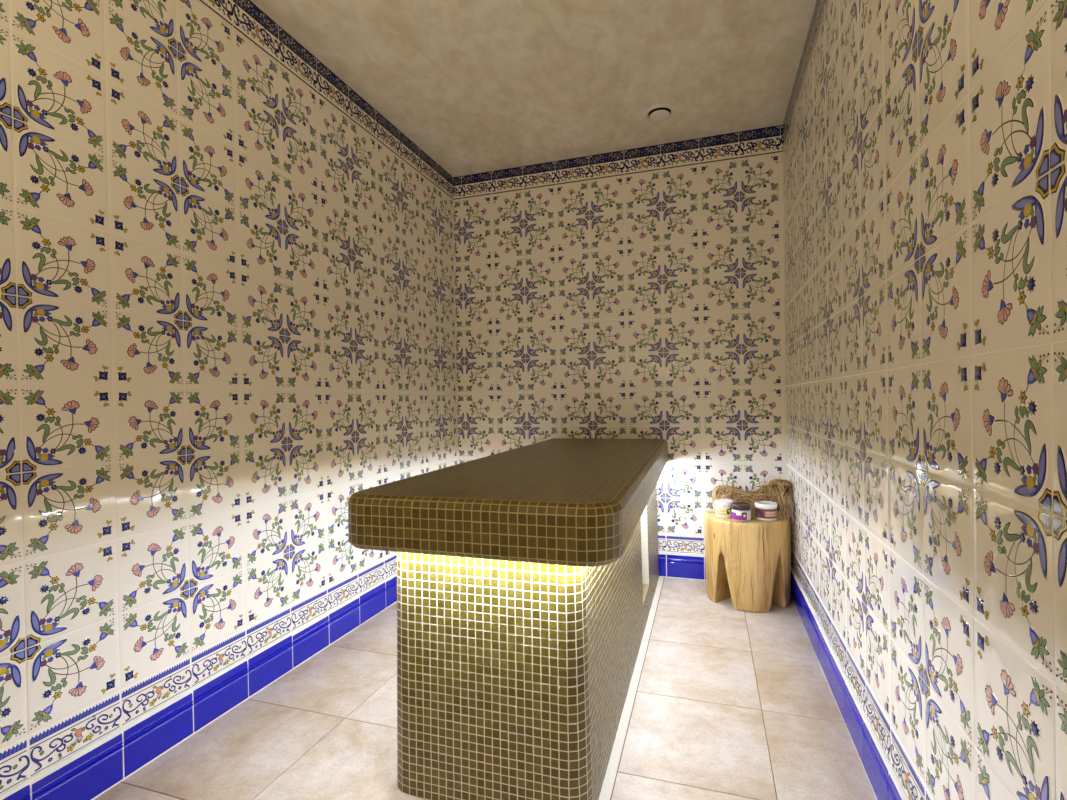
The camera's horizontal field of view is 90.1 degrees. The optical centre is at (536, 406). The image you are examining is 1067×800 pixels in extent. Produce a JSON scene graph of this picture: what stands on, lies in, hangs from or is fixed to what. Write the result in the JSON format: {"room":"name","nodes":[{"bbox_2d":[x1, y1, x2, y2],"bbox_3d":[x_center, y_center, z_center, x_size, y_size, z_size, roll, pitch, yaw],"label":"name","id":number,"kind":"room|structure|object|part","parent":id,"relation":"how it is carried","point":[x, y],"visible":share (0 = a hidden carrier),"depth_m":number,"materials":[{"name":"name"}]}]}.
{"room":"spa","nodes":[
{"label":"spa","id":0,"kind":"room"},
{"bbox_2d":[0,0,457,792],"bbox_3d":[-1.072,-0.219,1.681,0.102,2.398,3.451,-1,1,18],"label":"wall","id":1,"kind":"structure","parent":0,"point":[228,307],"depth_m":1.57,"materials":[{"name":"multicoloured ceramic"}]},
{"bbox_2d":[0,573,396,799],"bbox_3d":[-1.003,0.910,1.675,0.011,0.139,3.451,-1,1,18],"label":"baseboard","id":2,"kind":"structure","parent":1,"relation":"attached to","point":[91,771],"depth_m":1.58,"materials":[{"name":"blue tile"}]},
{"bbox_2d":[0,553,396,793],"bbox_3d":[-1.009,0.792,1.675,0.003,0.096,3.451,-1,1,18],"label":"trim","id":3,"kind":"structure","parent":1,"relation":"attached to","point":[23,759],"depth_m":1.50,"materials":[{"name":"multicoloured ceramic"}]},
{"bbox_2d":[198,0,453,199],"bbox_3d":[-1.044,-1.327,1.656,0.003,0.143,3.451,-1,1,18],"label":"trim","id":4,"kind":"structure","parent":1,"relation":"attached to","point":[244,16],"depth_m":2.17,"materials":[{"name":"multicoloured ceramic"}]},
{"bbox_2d":[94,577,876,799],"bbox_3d":[-0.116,1.027,1.392,1.967,0.120,3.551,-1,1,18],"label":"floor","id":5,"kind":"structure","parent":0,"point":[723,702],"depth_m":1.60,"materials":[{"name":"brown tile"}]},
{"bbox_2d":[348,438,667,799],"bbox_3d":[0.124,0.575,2.104,0.712,0.763,1.950,-1,1,18],"label":"massage table","id":6,"kind":"object","parent":5,"relation":"on","point":[528,576],"visible":1,"depth_m":1.27,"materials":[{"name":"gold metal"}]},
{"bbox_2d":[704,508,790,612],"bbox_3d":[1.030,0.733,2.610,0.394,0.408,0.395,-1,1,18],"label":"stool","id":7,"kind":"object","parent":5,"relation":"on","point":[748,563],"visible":0.91,"depth_m":2.45,"materials":[{"name":"brown wood"}]},
{"bbox_2d":[715,499,733,517],"bbox_3d":[0.908,0.493,2.577,0.087,0.078,0.087,-1,1,19],"label":"jar","id":8,"kind":"object","parent":7,"relation":"on","point":[723,508],"visible":0.92,"depth_m":2.54,"materials":[{"name":"beige plastic"}]},
{"bbox_3d":[0.908,0.464,2.576,0.087,0.020,0.087,-1,1,19],"label":"lid","id":9,"kind":"part","parent":8,"relation":"part of","materials":[{"name":"white plastic"}]},
{"bbox_2d":[731,502,750,520],"bbox_3d":[0.961,0.494,2.505,0.085,0.074,0.086,-1,1,21],"label":"jar","id":10,"kind":"object","parent":7,"relation":"on","point":[740,511],"visible":1,"depth_m":2.47,"materials":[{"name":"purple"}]},
{"bbox_3d":[0.961,0.469,2.505,0.085,0.024,0.085,-1,1,21],"label":"lid","id":11,"kind":"part","parent":10,"relation":"part of","materials":[{"name":"grey"}]},
{"bbox_2d":[712,476,793,524],"bbox_3d":[1.055,0.451,2.623,0.368,0.221,0.245,-1,1,18],"label":"bundle","id":12,"kind":"object","parent":7,"relation":"on","point":[778,490],"visible":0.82,"depth_m":2.61,"materials":[{"name":"brown wicker"}]},
{"bbox_2d":[755,501,776,520],"bbox_3d":[1.078,0.490,2.503,0.097,0.078,0.097,-1,1,23],"label":"jar","id":13,"kind":"object","parent":7,"relation":"on","point":[764,510],"visible":1,"depth_m":2.46,"materials":[{"name":"beige plastic"}]},
{"bbox_3d":[1.077,0.461,2.503,0.097,0.018,0.097,-1,1,23],"label":"lid","id":14,"kind":"part","parent":13,"relation":"part of","materials":[{"name":"white plastic"}]},
{"bbox_2d":[251,0,815,176],"bbox_3d":[-0.157,-1.461,1.369,2.067,0.100,3.651,-1,1,18],"label":"ceiling","id":15,"kind":"structure","parent":0,"point":[478,86],"depth_m":2.22,"materials":[{"name":"paint"}]},
{"bbox_2d":[643,104,675,121],"bbox_3d":[0.600,-1.425,2.600,0.158,0.019,0.158,-1,1,18],"label":"ceiling vent","id":16,"kind":"object","parent":15,"relation":"in","point":[659,112],"visible":1,"depth_m":2.58,"materials":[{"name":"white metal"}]},
{"bbox_2d":[454,152,787,552],"bbox_3d":[0.406,-0.256,3.070,1.867,2.398,0.102,-1,1,18],"label":"wall","id":17,"kind":"structure","parent":0,"point":[646,305],"depth_m":2.96,"materials":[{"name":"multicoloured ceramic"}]},
{"bbox_2d":[453,124,782,199],"bbox_3d":[0.372,-1.363,3.013,1.867,0.143,0.003,-1,1,18],"label":"trim","id":18,"kind":"structure","parent":17,"relation":"attached to","point":[764,140],"depth_m":2.97,"materials":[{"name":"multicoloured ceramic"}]},
{"bbox_2d":[658,534,704,553],"bbox_3d":[0.407,0.756,3.033,1.867,0.096,0.003,-1,1,18],"label":"trim","id":19,"kind":"structure","parent":17,"relation":"attached to","point":[666,542],"depth_m":2.91,"materials":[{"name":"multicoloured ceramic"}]},
{"bbox_2d":[658,551,705,580],"bbox_3d":[0.408,0.874,3.030,1.867,0.139,0.011,-1,1,18],"label":"baseboard","id":20,"kind":"structure","parent":17,"relation":"attached to","point":[671,564],"depth_m":2.90,"materials":[{"name":"blue tile"}]},
{"bbox_2d":[783,0,1066,799],"bbox_3d":[0.798,-0.244,1.080,0.102,2.398,3.451,-1,1,18],"label":"wall","id":21,"kind":"structure","parent":0,"point":[925,151],"depth_m":0.92,"materials":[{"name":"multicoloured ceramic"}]},
{"bbox_2d":[783,0,829,150],"bbox_3d":[0.734,-1.351,1.085,0.003,0.143,3.451,-1,1,18],"label":"trim","id":22,"kind":"structure","parent":21,"relation":"attached to","point":[820,9],"depth_m":2.10,"materials":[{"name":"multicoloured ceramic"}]},
{"bbox_2d":[791,567,907,799],"bbox_3d":[0.767,0.886,1.106,0.012,0.139,3.451,-1,1,18],"label":"baseboard","id":23,"kind":"structure","parent":21,"relation":"attached to","point":[884,782],"depth_m":1.51,"materials":[{"name":"blue tile"}]},
{"bbox_2d":[791,548,932,799],"bbox_3d":[0.769,0.767,1.104,0.003,0.096,3.451,-1,1,18],"label":"trim","id":24,"kind":"structure","parent":21,"relation":"attached to","point":[912,784],"depth_m":1.36,"materials":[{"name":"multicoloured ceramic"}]}
]}

